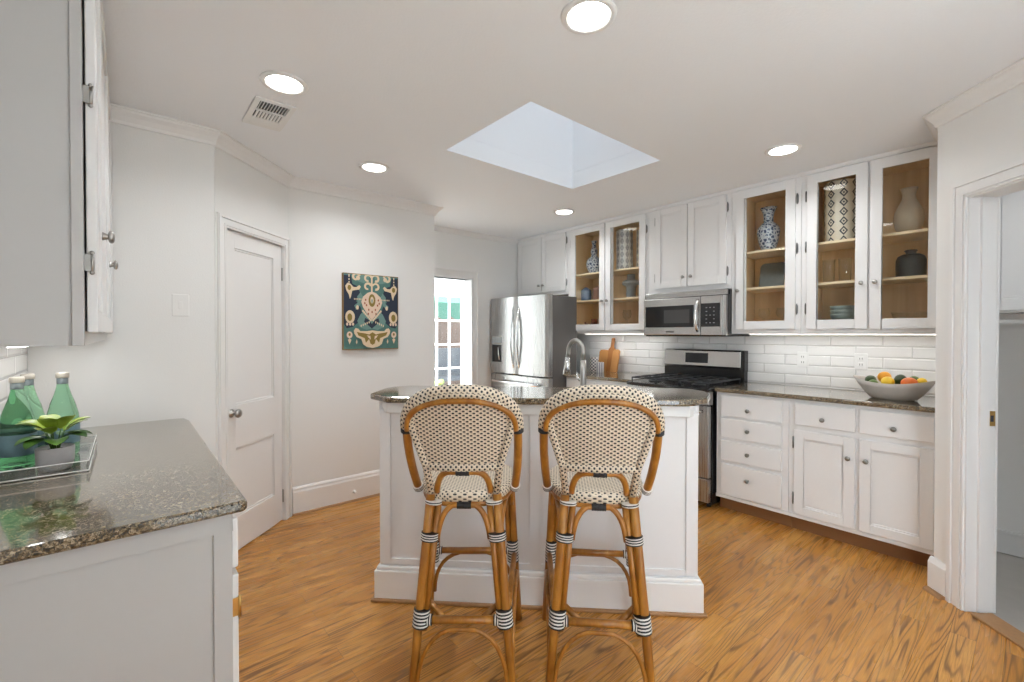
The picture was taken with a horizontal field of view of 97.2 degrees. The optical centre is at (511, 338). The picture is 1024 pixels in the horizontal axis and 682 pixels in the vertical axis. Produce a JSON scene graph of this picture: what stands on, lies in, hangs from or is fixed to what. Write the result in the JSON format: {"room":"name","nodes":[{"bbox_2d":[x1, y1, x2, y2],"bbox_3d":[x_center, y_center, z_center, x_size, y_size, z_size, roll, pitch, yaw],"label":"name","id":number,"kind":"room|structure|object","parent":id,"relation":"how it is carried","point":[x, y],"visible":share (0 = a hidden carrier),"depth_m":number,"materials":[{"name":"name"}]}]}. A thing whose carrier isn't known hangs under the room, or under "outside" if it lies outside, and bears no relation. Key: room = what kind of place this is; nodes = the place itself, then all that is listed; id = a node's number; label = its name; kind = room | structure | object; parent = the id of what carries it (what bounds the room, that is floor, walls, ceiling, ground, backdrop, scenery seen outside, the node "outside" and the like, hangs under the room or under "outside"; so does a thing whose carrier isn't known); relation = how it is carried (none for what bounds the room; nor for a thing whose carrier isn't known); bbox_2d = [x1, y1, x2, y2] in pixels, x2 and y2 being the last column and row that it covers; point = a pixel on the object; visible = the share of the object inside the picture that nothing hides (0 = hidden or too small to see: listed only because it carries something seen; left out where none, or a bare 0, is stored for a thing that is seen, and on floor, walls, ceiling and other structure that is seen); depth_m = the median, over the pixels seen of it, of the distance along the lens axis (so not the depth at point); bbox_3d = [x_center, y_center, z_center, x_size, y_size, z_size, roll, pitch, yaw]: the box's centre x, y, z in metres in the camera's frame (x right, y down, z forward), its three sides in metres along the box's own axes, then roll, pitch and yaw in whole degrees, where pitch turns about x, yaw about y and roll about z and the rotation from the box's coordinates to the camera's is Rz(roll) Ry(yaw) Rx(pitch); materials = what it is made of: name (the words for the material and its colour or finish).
{"room":"kitchen","nodes":[
{"label":"kitchen","id":0,"kind":"room"},
{"bbox_2d":[28,123,215,456],"bbox_3d":[-2.025,0.076,2.296,0.850,2.440,0.120,-1,1,-40],"label":"wall","id":1,"kind":"structure","parent":0,"point":[155,364],"depth_m":2.35,"materials":[{"name":"white paint"}]},
{"bbox_2d":[172,294,188,315],"bbox_3d":[-1.778,-0.177,2.419,0.075,0.117,0.009,-1,1,-40],"label":"light switch","id":2,"kind":"object","parent":1,"relation":"attached to","point":[180,302],"visible":1,"depth_m":2.42,"materials":[{"name":"white paint"}]},
{"bbox_2d":[214,146,288,459],"bbox_3d":[-1.692,0.070,2.894,0.120,2.440,0.726,0,1,4],"label":"wall","id":3,"kind":"structure","parent":0,"point":[242,192],"depth_m":2.77,"materials":[{"name":"white paint"}]},
{"bbox_2d":[216,212,291,519],"bbox_3d":[-1.661,0.289,2.897,0.093,2.002,0.708,0,1,4],"label":"door frame","id":4,"kind":"structure","parent":3,"relation":"in","point":[224,222],"depth_m":2.83,"materials":[{"name":"paint"}]},
{"bbox_2d":[227,230,283,549],"bbox_3d":[-1.631,0.322,2.897,0.098,1.925,0.572,0,1,4],"label":"door","id":5,"kind":"structure","parent":4,"relation":"attached to","point":[255,272],"depth_m":2.90,"materials":[{"name":"paint"}]},
{"bbox_2d":[110,103,442,215],"bbox_3d":[-1.454,-1.115,3.091,0.409,0.075,2.628,0,1,33],"label":"crown molding","id":6,"kind":"structure","parent":3,"relation":"attached to","point":[121,115],"depth_m":2.73,"materials":[{"name":"paint"}]},
{"bbox_2d":[289,188,434,486],"bbox_3d":[-1.373,0.060,3.833,1.290,2.440,0.588,-1,1,-40],"label":"wall","id":7,"kind":"structure","parent":0,"point":[335,419],"depth_m":3.51,"materials":[{"name":"white paint"}]},
{"bbox_2d":[292,469,379,516],"bbox_3d":[-1.133,1.179,3.645,1.185,0.205,0.028,-1,1,-40],"label":"baseboard","id":8,"kind":"structure","parent":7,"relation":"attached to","point":[306,497],"depth_m":3.45,"materials":[{"name":"paint"}]},
{"bbox_2d":[342,272,397,349],"bbox_3d":[-1.129,-0.209,3.623,0.459,0.597,0.042,-1,1,-40],"label":"painting","id":9,"kind":"object","parent":7,"relation":"attached to","point":[369,302],"visible":1,"depth_m":3.60,"materials":[{"name":"multicoloured fabric"}]},
{"bbox_2d":[434,278,463,289],"bbox_3d":[-0.919,0.041,5.673,2.170,2.440,1.380,-1,1,-40],"label":"wall","id":10,"kind":"structure","parent":0,"point":[438,282],"depth_m":6.46,"materials":[{"name":"white paint"}]},
{"bbox_2d":[434,288,463,290],"bbox_3d":[-0.996,0.275,6.432,0.976,1.956,0.090,-1,1,-40],"label":"french door","id":11,"kind":"structure","parent":10,"relation":"in","point":[434,288],"depth_m":6.44,"materials":[{"name":"paint"}]},
{"bbox_2d":[434,289,463,385],"bbox_3d":[-0.973,0.278,6.399,0.957,1.936,0.090,-1,1,-40],"label":"door","id":12,"kind":"structure","parent":11,"relation":"attached to","point":[442,293],"depth_m":6.48,"materials":[{"name":"paint"}]},
{"bbox_2d":[434,231,517,385],"bbox_3d":[-0.422,0.046,5.111,2.195,2.440,0.120,-1,1,-40],"label":"wall","id":13,"kind":"structure","parent":0,"point":[497,262],"depth_m":5.13,"materials":[{"name":"white paint"}]},
{"bbox_2d":[434,265,479,384],"bbox_3d":[-0.744,0.255,4.833,0.882,2.028,0.148,-1,1,-40],"label":"doorway","id":14,"kind":"structure","parent":13,"relation":"in","point":[471,286],"depth_m":5.03,"materials":[{"name":"paint"}]},
{"bbox_2d":[434,225,517,244],"bbox_3d":[-0.496,-1.147,4.934,1.490,0.050,0.034,-1,1,-40],"label":"crown molding","id":15,"kind":"structure","parent":13,"relation":"attached to","point":[436,227],"depth_m":4.99,"materials":[{"name":"paint"}]},
{"bbox_2d":[103,0,1023,239],"bbox_3d":[0.374,-1.183,0.320,7.400,0.120,8.420,-1,1,-40],"label":"ceiling","id":16,"kind":"structure","parent":0,"point":[700,90],"depth_m":2.03,"materials":[{"name":"white paint"}]},
{"bbox_2d":[242,96,296,131],"bbox_3d":[-1.242,-1.139,2.304,0.186,0.008,0.335,-1,1,-40],"label":"ceiling vent","id":17,"kind":"object","parent":16,"relation":"in","point":[262,112],"visible":1,"depth_m":2.29,"materials":[{"name":"white plastic"}]},
{"bbox_2d":[259,70,307,95],"bbox_3d":[-1.018,-1.136,2.016,0.196,0.009,0.196,-1,1,-40],"label":"recessed light","id":18,"kind":"object","parent":16,"relation":"in","point":[281,82],"visible":1,"depth_m":2.01,"materials":[{"name":"white"}]},
{"bbox_2d":[359,162,388,172],"bbox_3d":[-0.928,-1.146,3.034,0.196,0.009,0.196,-1,1,-40],"label":"recessed light","id":19,"kind":"object","parent":16,"relation":"in","point":[374,167],"visible":1,"depth_m":3.03,"materials":[{"name":"white"}]},
{"bbox_2d":[468,102,635,172],"bbox_3d":[0.279,-1.585,2.830,1.242,0.629,0.857,-1,1,-40],"label":"skylight","id":20,"kind":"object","parent":16,"relation":"attached to","point":[533,131],"depth_m":3.27,"materials":[{"name":"glass"}]},
{"bbox_2d":[554,209,574,214],"bbox_3d":[0.480,-1.158,4.141,0.196,0.009,0.196,-1,1,-40],"label":"recessed light","id":21,"kind":"object","parent":16,"relation":"in","point":[559,211],"visible":1,"depth_m":4.13,"materials":[{"name":"white"}]},
{"bbox_2d":[561,0,616,34],"bbox_3d":[0.270,-1.131,1.586,0.196,0.009,0.196,-1,1,-40],"label":"recessed light","id":22,"kind":"object","parent":16,"relation":"in","point":[581,17],"visible":1,"depth_m":1.58,"materials":[{"name":"white plastic"}]},
{"bbox_2d":[765,143,801,156],"bbox_3d":[1.650,-1.143,2.745,0.196,0.009,0.196,-1,1,-40],"label":"recessed light","id":23,"kind":"object","parent":16,"relation":"in","point":[787,148],"visible":1,"depth_m":2.74,"materials":[{"name":"white"}]},
{"bbox_2d":[235,496,1023,681],"bbox_3d":[0.602,1.312,3.158,6.000,0.050,8.000,-1,1,-40],"label":"floor","id":24,"kind":"structure","parent":0,"point":[783,603],"depth_m":2.05,"materials":[{"name":"brown wood"}]},
{"bbox_2d":[0,513,241,681],"bbox_3d":[-1.470,0.885,1.663,0.616,0.836,1.564,-1,1,-40],"label":"base cabinet","id":25,"kind":"object","parent":24,"relation":"on","point":[164,605],"visible":0.47,"depth_m":1.10,"materials":[{"name":"paint"}]},
{"bbox_2d":[0,418,246,565],"bbox_3d":[-1.463,0.452,1.645,0.592,0.030,1.602,-1,1,-40],"label":"countertop","id":26,"kind":"structure","parent":25,"relation":"on","point":[149,476],"depth_m":1.28,"materials":[{"name":"stone"}]},
{"bbox_2d":[0,435,96,482],"bbox_3d":[-1.644,0.418,1.594,0.243,0.037,0.490,-1,1,-40],"label":"serving tray","id":27,"kind":"object","parent":26,"relation":"on","point":[94,443],"visible":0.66,"depth_m":1.47,"materials":[{"name":"silver metal"}]},
{"bbox_2d":[0,376,37,470],"bbox_3d":[-1.651,0.280,1.506,0.093,0.304,0.093,-1,1,-40],"label":"glass bottle","id":28,"kind":"object","parent":27,"relation":"on","point":[17,408],"visible":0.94,"depth_m":1.48,"materials":[{"name":"green"}]},
{"bbox_2d":[20,373,44,446],"bbox_3d":[-1.740,0.279,1.621,0.093,0.304,0.093,-1,1,-40],"label":"glass bottle","id":29,"kind":"object","parent":27,"relation":"on","point":[29,390],"visible":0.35,"depth_m":1.61,"materials":[{"name":"green"}]},
{"bbox_2d":[14,414,92,471],"bbox_3d":[-1.504,0.342,1.488,0.180,0.181,0.178,-1,1,-40],"label":"potted plant","id":30,"kind":"object","parent":27,"relation":"on","point":[56,452],"visible":1,"depth_m":1.46,"materials":[{"name":"green plant"}]},
{"bbox_2d":[45,372,79,453],"bbox_3d":[-1.661,0.278,1.668,0.093,0.304,0.093,-1,1,-40],"label":"glass bottle","id":31,"kind":"object","parent":27,"relation":"on","point":[62,403],"visible":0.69,"depth_m":1.65,"materials":[{"name":"green"}]},
{"bbox_2d":[400,384,523,681],"bbox_3d":[-0.176,0.727,1.794,0.443,1.153,0.610,0,1,0],"label":"bar stool","id":32,"kind":"object","parent":24,"relation":"on","point":[461,435],"visible":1,"depth_m":1.60,"materials":[{"name":"wicker"}]},
{"bbox_2d":[491,294,576,386],"bbox_3d":[0.188,0.413,4.909,0.507,1.712,0.925,-1,1,-40],"label":"refrigerator","id":33,"kind":"object","parent":24,"relation":"on","point":[531,335],"visible":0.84,"depth_m":4.65,"materials":[{"name":"grey"}]},
{"bbox_2d":[371,401,707,617],"bbox_3d":[0.141,0.801,2.584,1.608,0.984,0.882,0,1,4],"label":"kitchen island","id":34,"kind":"object","parent":24,"relation":"on","point":[669,514],"visible":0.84,"depth_m":2.17,"materials":[{"name":"paint"}]},
{"bbox_2d":[371,386,709,405],"bbox_3d":[0.148,0.295,2.348,1.737,0.031,0.472,0,1,4],"label":"island countertop","id":35,"kind":"structure","parent":34,"relation":"on","point":[398,394],"depth_m":2.25,"materials":[{"name":"stone"}]},
{"bbox_3d":[0.182,0.388,2.824,1.386,0.030,1.386,-1,1,-40],"label":"island countertop","id":36,"kind":"structure","parent":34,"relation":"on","visible":0},
{"bbox_2d":[563,338,585,385],"bbox_3d":[0.395,0.186,2.827,0.060,0.374,0.193,-1,1,-40],"label":"kitchen faucet","id":37,"kind":"object","parent":36,"relation":"on","point":[567,370],"visible":0.76,"depth_m":2.79,"materials":[{"name":"silver metal"}]},
{"bbox_2d":[567,377,626,386],"bbox_3d":[1.011,0.831,4.435,0.639,0.886,0.782,-1,1,-40],"label":"base cabinet","id":38,"kind":"object","parent":24,"relation":"on","point":[571,381],"visible":0.03,"depth_m":4.29,"materials":[{"name":"paint"}]},
{"bbox_2d":[563,371,650,382],"bbox_3d":[1.012,0.372,4.437,0.632,0.030,0.803,-1,1,-40],"label":"countertop","id":39,"kind":"structure","parent":38,"relation":"on","point":[606,376],"depth_m":4.33,"materials":[{"name":"stone"}]},
{"bbox_2d":[589,357,598,371],"bbox_3d":[0.869,0.278,4.776,0.096,0.150,0.096,-1,1,-40],"label":"utensil crock","id":40,"kind":"object","parent":39,"relation":"on","point":[592,360],"visible":0.86,"depth_m":4.74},
{"bbox_2d":[596,362,603,372],"bbox_3d":[0.910,0.301,4.666,0.084,0.105,0.084,-1,1,-40],"label":"storage jar","id":41,"kind":"object","parent":39,"relation":"on","point":[599,365],"visible":1,"depth_m":4.63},
{"bbox_2d":[599,350,607,370],"bbox_3d":[1.002,0.239,4.883,0.052,0.225,0.150,-1,1,-40],"label":"cutting board","id":42,"kind":"object","parent":39,"relation":"on","point":[603,354],"visible":0.59,"depth_m":4.88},
{"bbox_2d":[606,338,614,371],"bbox_3d":[1.056,0.174,4.788,0.087,0.356,0.083,-1,1,-40],"label":"cutting board","id":43,"kind":"object","parent":39,"relation":"on","point":[612,348],"visible":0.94,"depth_m":4.79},
{"bbox_2d":[610,349,619,371],"bbox_3d":[1.076,0.236,4.703,0.076,0.235,0.086,-1,1,-40],"label":"cutting board","id":44,"kind":"object","parent":39,"relation":"on","point":[616,353],"visible":0.99,"depth_m":4.69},
{"bbox_2d":[538,385,664,681],"bbox_3d":[0.329,0.727,1.774,0.443,1.153,0.610,0,1,6],"label":"bar stool","id":45,"kind":"object","parent":24,"relation":"on","point":[602,437],"visible":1,"depth_m":1.58,"materials":[{"name":"wicker"}]},
{"bbox_2d":[627,348,747,506],"bbox_3d":[1.453,0.691,3.806,0.751,1.178,0.726,-1,1,-40],"label":"gas range","id":46,"kind":"object","parent":24,"relation":"on","point":[705,370],"visible":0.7,"depth_m":3.74,"materials":[{"name":"silver metal"}]},
{"bbox_2d":[627,379,739,391],"bbox_3d":[1.443,0.381,3.795,0.682,0.026,0.718,-1,1,-40],"label":"cooktop","id":47,"kind":"object","parent":46,"relation":"in","point":[643,383],"depth_m":3.64,"materials":[{"name":"black metal"}]},
{"bbox_2d":[716,392,791,526],"bbox_3d":[1.905,0.842,3.388,0.639,0.886,0.486,-1,1,-40],"label":"base cabinet","id":48,"kind":"object","parent":24,"relation":"on","point":[752,479],"visible":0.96,"depth_m":3.18,"materials":[{"name":"paint"}]},
{"bbox_2d":[788,399,934,566],"bbox_3d":[2.301,0.846,2.925,0.639,0.886,0.729,-1,1,-40],"label":"base cabinet","id":49,"kind":"object","parent":24,"relation":"on","point":[860,476],"visible":0.76,"depth_m":2.70,"materials":[{"name":"paint"}]},
{"bbox_2d":[715,382,934,412],"bbox_3d":[2.145,0.386,3.110,0.632,0.030,1.217,-1,1,-40],"label":"countertop","id":50,"kind":"structure","parent":49,"relation":"on","point":[926,403],"depth_m":2.98,"materials":[{"name":"stone"}]},
{"bbox_2d":[853,375,934,400],"bbox_3d":[2.342,0.308,2.773,0.250,0.132,0.410,0,1,-33],"label":"fruit bowl","id":51,"kind":"object","parent":50,"relation":"on","point":[915,391],"visible":0.92,"depth_m":2.69,"materials":[{"name":"ceramic"}]},
{"bbox_2d":[877,372,891,381],"bbox_3d":[2.340,0.245,2.833,0.072,0.072,0.072,-1,1,-40],"label":"orange","id":52,"kind":"object","parent":51,"relation":"in","point":[881,375],"visible":0.66,"depth_m":2.82,"materials":[{"name":"orange food"}]},
{"bbox_2d":[881,377,894,383],"bbox_3d":[2.305,0.269,2.767,0.085,0.068,0.068,-1,1,-40],"label":"lemon","id":53,"kind":"object","parent":51,"relation":"in","point":[885,380],"visible":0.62,"depth_m":2.74,"materials":[{"name":"yellow food"}]},
{"bbox_2d":[894,374,906,383],"bbox_3d":[2.380,0.259,2.761,0.073,0.076,0.066,-1,1,-40],"label":"avocado","id":54,"kind":"object","parent":51,"relation":"in","point":[897,378],"visible":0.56,"depth_m":2.75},
{"bbox_2d":[900,377,917,383],"bbox_3d":[2.369,0.271,2.689,0.094,0.074,0.082,-1,1,-40],"label":"grapefruit","id":55,"kind":"object","parent":51,"relation":"in","point":[908,380],"visible":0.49,"depth_m":2.67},
{"bbox_2d":[970,612,1023,649],"bbox_3d":[2.171,1.297,1.728,0.100,0.012,0.780,0,1,4],"label":"threshold","id":56,"kind":"object","parent":24,"relation":"on","point":[994,622],"depth_m":2.01,"materials":[{"name":"brown wood"}]},
{"bbox_2d":[577,334,929,395],"bbox_3d":[1.625,0.055,4.312,0.120,2.440,3.754,-1,1,-40],"label":"wall","id":57,"kind":"structure","parent":0,"point":[584,338],"depth_m":5.14,"materials":[{"name":"white paint"}]},
{"bbox_2d":[518,228,568,295],"bbox_3d":[0.463,-0.825,5.232,0.435,0.696,0.824,-1,1,-40],"label":"upper cabinet","id":58,"kind":"object","parent":57,"relation":"attached to","point":[543,260],"visible":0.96,"depth_m":5.05,"materials":[{"name":"paint"}]},
{"bbox_2d":[568,209,648,333],"bbox_3d":[1.047,-0.606,4.551,0.435,1.120,0.974,-1,1,-40],"label":"upper cabinet","id":59,"kind":"object","parent":57,"relation":"attached to","point":[616,313],"visible":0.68,"depth_m":4.55,"materials":[{"name":"paint"}]},
{"bbox_2d":[581,287,590,299],"bbox_3d":[0.797,-0.472,4.851,0.110,0.148,0.110,-1,1,-40],"label":"lidded jar","id":60,"kind":"object","parent":59,"relation":"on","point":[585,293],"visible":0.76,"depth_m":4.81,"materials":[{"name":"blue ceramic"}]},
{"bbox_2d":[586,241,598,272],"bbox_3d":[0.872,-0.853,4.791,0.175,0.353,0.175,-1,1,-40],"label":"vase","id":61,"kind":"object","parent":59,"relation":"on","point":[592,264],"visible":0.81,"depth_m":4.74,"materials":[{"name":"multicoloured ceramic"}]},
{"bbox_2d":[576,266,638,278],"bbox_3d":[1.081,-0.665,4.579,0.328,0.018,0.926,-1,1,-40],"label":"shelf","id":62,"kind":"object","parent":59,"relation":"attached to","point":[618,273],"depth_m":4.65,"materials":[{"name":"brown wood"}]},
{"bbox_2d":[577,296,638,303],"bbox_3d":[1.081,-0.386,4.582,0.328,0.018,0.926,-1,1,-40],"label":"shelf","id":63,"kind":"object","parent":59,"relation":"attached to","point":[625,300],"depth_m":4.64,"materials":[{"name":"brown wood"}]},
{"bbox_2d":[616,229,632,268],"bbox_3d":[1.120,-0.872,4.485,0.162,0.396,0.162,-1,1,-40],"label":"vase","id":64,"kind":"object","parent":59,"relation":"on","point":[624,237],"visible":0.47,"depth_m":4.42,"materials":[{"name":"ceramic"}]},
{"bbox_2d":[622,274,638,296],"bbox_3d":[1.173,-0.512,4.442,0.175,0.236,0.175,-1,1,-40],"label":"candle holder","id":65,"kind":"object","parent":59,"relation":"on","point":[631,283],"visible":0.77,"depth_m":4.40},
{"bbox_2d":[636,229,638,266],"bbox_3d":[1.282,-0.868,4.433,0.116,0.390,0.116,-1,1,-40],"label":"vase","id":66,"kind":"object","parent":59,"relation":"on","point":[637,231],"visible":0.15,"depth_m":4.41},
{"bbox_2d":[648,189,731,293],"bbox_3d":[1.601,-0.776,3.900,0.435,0.766,0.733,-1,1,-40],"label":"upper cabinet","id":67,"kind":"object","parent":57,"relation":"attached to","point":[690,240],"visible":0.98,"depth_m":3.73,"materials":[{"name":"paint"}]},
{"bbox_2d":[644,288,750,336],"bbox_3d":[1.565,-0.203,3.872,0.514,0.372,0.726,-1,1,-40],"label":"microwave","id":68,"kind":"object","parent":67,"relation":"attached to","point":[708,313],"visible":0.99,"depth_m":3.69,"materials":[{"name":"silver metal"}]},
{"bbox_2d":[589,334,935,395],"bbox_3d":[1.830,0.145,3.972,0.010,0.433,2.940,-1,1,-40],"label":"backsplash","id":69,"kind":"structure","parent":57,"relation":"attached to","point":[772,358],"depth_m":3.49,"materials":[{"name":"tile"}]},
{"bbox_2d":[731,173,801,333],"bbox_3d":[1.995,-0.594,3.441,0.435,1.120,0.479,-1,1,-40],"label":"upper cabinet","id":70,"kind":"object","parent":57,"relation":"attached to","point":[751,302],"visible":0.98,"depth_m":3.44,"materials":[{"name":"paint"}]},
{"bbox_2d":[746,285,784,292],"bbox_3d":[2.029,-0.379,3.472,0.328,0.018,0.431,-1,1,-40],"label":"shelf","id":71,"kind":"object","parent":70,"relation":"attached to","point":[781,288],"depth_m":3.46,"materials":[{"name":"brown wood"}]},
{"bbox_2d":[747,247,784,259],"bbox_3d":[2.029,-0.656,3.469,0.328,0.018,0.431,-1,1,-40],"label":"shelf","id":72,"kind":"object","parent":70,"relation":"attached to","point":[774,253],"depth_m":3.49,"materials":[{"name":"brown wood"}]},
{"bbox_2d":[757,206,779,249],"bbox_3d":[1.984,-0.837,3.489,0.160,0.341,0.160,-1,1,-40],"label":"vase","id":73,"kind":"object","parent":70,"relation":"on","point":[768,233],"visible":0.86,"depth_m":3.44,"materials":[{"name":"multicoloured ceramic"}]},
{"bbox_2d":[759,262,784,286],"bbox_3d":[2.032,-0.490,3.522,0.069,0.200,0.180,-1,1,-40],"label":"serving plate","id":74,"kind":"object","parent":70,"relation":"on","point":[771,274],"visible":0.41,"depth_m":3.51,"materials":[{"name":"ceramic"}]},
{"bbox_2d":[797,352,808,366],"bbox_3d":[2.241,0.164,3.476,0.009,0.116,0.076,-1,1,-40],"label":"electrical outlet","id":75,"kind":"object","parent":57,"relation":"attached to","point":[802,357],"visible":1,"depth_m":3.47,"materials":[{"name":"white plastic"}]},
{"bbox_2d":[855,353,867,369],"bbox_3d":[2.477,0.167,3.200,0.009,0.116,0.076,-1,1,-40],"label":"electrical outlet","id":76,"kind":"object","parent":57,"relation":"attached to","point":[861,360],"visible":1,"depth_m":3.20,"materials":[{"name":"white plastic"}]},
{"bbox_2d":[801,141,937,333],"bbox_3d":[2.388,-0.589,2.981,0.435,1.120,0.734,-1,1,-40],"label":"upper cabinet","id":77,"kind":"object","parent":57,"relation":"attached to","point":[872,285],"visible":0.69,"depth_m":2.95,"materials":[{"name":"paint"}]},
{"bbox_2d":[824,178,855,241],"bbox_3d":[2.287,-0.871,3.134,0.192,0.416,0.192,-1,1,-40],"label":"vase","id":78,"kind":"object","parent":77,"relation":"on","point":[839,195],"visible":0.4,"depth_m":3.06,"materials":[{"name":"ceramic"}]},
{"bbox_2d":[786,334,935,334],"bbox_3d":[2.245,-0.028,3.160,0.040,0.005,1.110,-1,1,-40],"label":"light","id":79,"kind":"object","parent":77,"relation":"attached to","point":[786,334],"visible":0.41,"depth_m":3.03,"materials":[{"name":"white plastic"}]},
{"bbox_2d":[818,228,927,251],"bbox_3d":[2.419,-0.652,3.012,0.328,0.018,0.680,-1,1,-40],"label":"shelf","id":80,"kind":"object","parent":77,"relation":"attached to","point":[919,236],"depth_m":3.00,"materials":[{"name":"brown wood"}]},
{"bbox_2d":[818,275,927,288],"bbox_3d":[2.419,-0.375,3.015,0.328,0.018,0.680,-1,1,-40],"label":"shelf","id":81,"kind":"object","parent":77,"relation":"attached to","point":[917,280],"depth_m":3.00,"materials":[{"name":"brown wood"}]},
{"bbox_2d":[893,186,924,231],"bbox_3d":[2.519,-0.804,2.863,0.151,0.289,0.151,-1,1,-40],"label":"vase","id":82,"kind":"object","parent":77,"relation":"on","point":[909,215],"visible":0.79,"depth_m":2.82,"materials":[{"name":"beige ceramic"}]},
{"bbox_2d":[895,249,926,276],"bbox_3d":[2.527,-0.471,2.857,0.151,0.178,0.151,-1,1,-40],"label":"vase","id":83,"kind":"object","parent":77,"relation":"on","point":[912,263],"visible":0.79,"depth_m":2.81,"materials":[{"name":"grey ceramic"}]},
{"bbox_3d":[2.290,-0.076,3.146,0.236,0.017,0.236,-1,1,-40],"label":"dinner plate","id":84,"kind":"object","parent":77,"relation":"in","visible":0},
{"bbox_3d":[2.290,-0.088,3.146,0.236,0.017,0.236,-1,1,-40],"label":"dinner plate","id":85,"kind":"object","parent":84,"relation":"on","visible":0},
{"bbox_3d":[2.290,-0.101,3.145,0.236,0.017,0.236,-1,1,-40],"label":"dinner plate","id":86,"kind":"object","parent":85,"relation":"on","visible":0},
{"bbox_2d":[830,313,853,319],"bbox_3d":[2.301,-0.140,3.132,0.156,0.058,0.156,-1,1,-40],"label":"serving bowl","id":87,"kind":"object","parent":86,"relation":"on","point":[842,315],"visible":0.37,"depth_m":3.08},
{"bbox_2d":[830,309,853,313],"bbox_3d":[2.301,-0.167,3.132,0.156,0.058,0.156,-1,1,-40],"label":"serving bowl","id":88,"kind":"object","parent":87,"relation":"on","point":[842,310],"visible":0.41,"depth_m":3.08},
{"bbox_2d":[830,305,854,309],"bbox_3d":[2.301,-0.194,3.131,0.156,0.058,0.156,-1,1,-40],"label":"serving bowl","id":89,"kind":"object","parent":88,"relation":"on","point":[843,306],"visible":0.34,"depth_m":3.07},
{"bbox_2d":[934,112,969,562],"bbox_3d":[2.548,0.074,2.496,1.073,2.440,0.207,-1,1,-40],"label":"wall pier","id":90,"kind":"object","parent":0,"point":[954,136],"visible":0.35,"depth_m":2.26,"materials":[{"name":"white paint"}]},
{"bbox_2d":[922,586,944,599],"bbox_3d":[2.132,1.288,2.283,0.028,0.016,0.100,0,1,4],"label":"trim","id":91,"kind":"structure","parent":90,"relation":"attached to","point":[928,589],"depth_m":2.27,"materials":[{"name":"brown wood"}]},
{"bbox_2d":[927,555,945,599],"bbox_3d":[2.156,1.210,2.282,0.018,0.173,0.104,0,1,4],"label":"baseboard","id":92,"kind":"structure","parent":90,"relation":"attached to","point":[936,574],"depth_m":2.28,"materials":[{"name":"paint"}]},
{"bbox_2d":[969,83,1023,177],"bbox_3d":[2.150,0.086,1.343,0.117,2.440,1.575,0,1,4],"label":"wall","id":93,"kind":"structure","parent":0,"point":[997,125],"depth_m":1.99,"materials":[{"name":"white paint"}]},
{"bbox_2d":[922,57,1023,141],"bbox_3d":[2.110,-1.100,1.629,0.303,0.075,2.041,0,1,13],"label":"crown molding","id":94,"kind":"structure","parent":93,"relation":"attached to","point":[1010,77],"depth_m":2.06,"materials":[{"name":"paint"}]},
{"bbox_2d":[946,158,1023,612],"bbox_3d":[2.178,0.278,1.728,0.148,2.047,0.977,0,1,5],"label":"door frame","id":95,"kind":"structure","parent":93,"relation":"in","point":[974,244],"depth_m":2.13,"materials":[{"name":"paint"}]},
{"bbox_2d":[990,411,994,425],"bbox_3d":[2.256,0.378,2.120,0.030,0.070,0.004,0,1,5],"label":"strike plate","id":96,"kind":"object","parent":95,"relation":"attached to","point":[992,413],"visible":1,"depth_m":2.12,"materials":[{"name":"gold metal"}]},
{"bbox_2d":[997,314,1023,533],"bbox_3d":[2.938,0.086,1.288,2.040,2.440,2.340,-1,1,-40],"label":"wall","id":97,"kind":"structure","parent":0,"point":[1010,460],"depth_m":2.69,"materials":[{"name":"white paint"}]},
{"bbox_2d":[996,528,1023,557],"bbox_3d":[3.611,1.230,1.940,0.025,0.140,2.240,-1,1,-40],"label":"baseboard","id":98,"kind":"structure","parent":97,"relation":"attached to","point":[1008,542],"depth_m":2.69,"materials":[{"name":"paint"}]},
{"bbox_2d":[999,190,1023,313],"bbox_3d":[3.135,-0.611,2.235,0.339,0.945,1.136,-1,1,-40],"label":"upper cabinet","id":99,"kind":"object","parent":97,"relation":"attached to","point":[1011,283],"visible":0.29,"depth_m":2.46,"materials":[{"name":"paint"}]},
{"bbox_2d":[999,320,1023,323],"bbox_3d":[3.041,-0.088,2.159,0.030,0.020,1.136,-1,1,-40],"label":"rail","id":100,"kind":"object","parent":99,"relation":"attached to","point":[1000,321],"visible":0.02,"depth_m":2.48,"materials":[{"name":"paint"}]},
{"bbox_3d":[-1.920,1.291,9.960,8.000,0.090,6.380,-1,1,-40],"label":"floor","id":101,"kind":"structure","parent":0,"visible":0},
{"bbox_2d":[435,348,459,380],"bbox_3d":[-1.363,0.732,8.918,1.700,1.050,0.520,-1,1,-40],"label":"window","id":102,"kind":"structure","parent":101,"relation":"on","point":[442,352],"depth_m":9.19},
{"bbox_2d":[434,287,460,319],"bbox_3d":[-1.663,-0.012,8.568,2.600,2.545,1.410,-1,1,-40],"label":"awning","id":103,"kind":"object","parent":101,"relation":"on","point":[442,301],"visible":0.1,"depth_m":8.14,"materials":[{"name":"fabric"}]},
{"bbox_2d":[438,317,459,384],"bbox_3d":[-1.914,0.068,10.249,6.400,2.350,0.070,-1,1,-40],"label":"fence","id":104,"kind":"object","parent":101,"relation":"on","point":[442,325],"visible":0.02,"depth_m":10.60,"materials":[{"name":"brown wood"}]},
{"bbox_3d":[-0.914,0.092,0.799,0.594,2.440,3.840,-1,1,-40],"label":"wall","id":105,"kind":"structure","parent":0,"visible":0},
{"bbox_2d":[0,347,27,415],"bbox_3d":[-1.692,0.221,1.447,0.010,0.433,1.595,-1,1,-40],"label":"backsplash","id":106,"kind":"structure","parent":105,"relation":"attached to","point":[13,361],"depth_m":1.73,"materials":[{"name":"tile"}]},
{"bbox_2d":[0,0,117,346],"bbox_3d":[-1.591,-0.561,1.567,0.328,1.147,1.534,-1,1,-40],"label":"upper cabinet","id":107,"kind":"object","parent":105,"relation":"attached to","point":[57,236],"visible":1,"depth_m":1.03,"materials":[{"name":"paint"}]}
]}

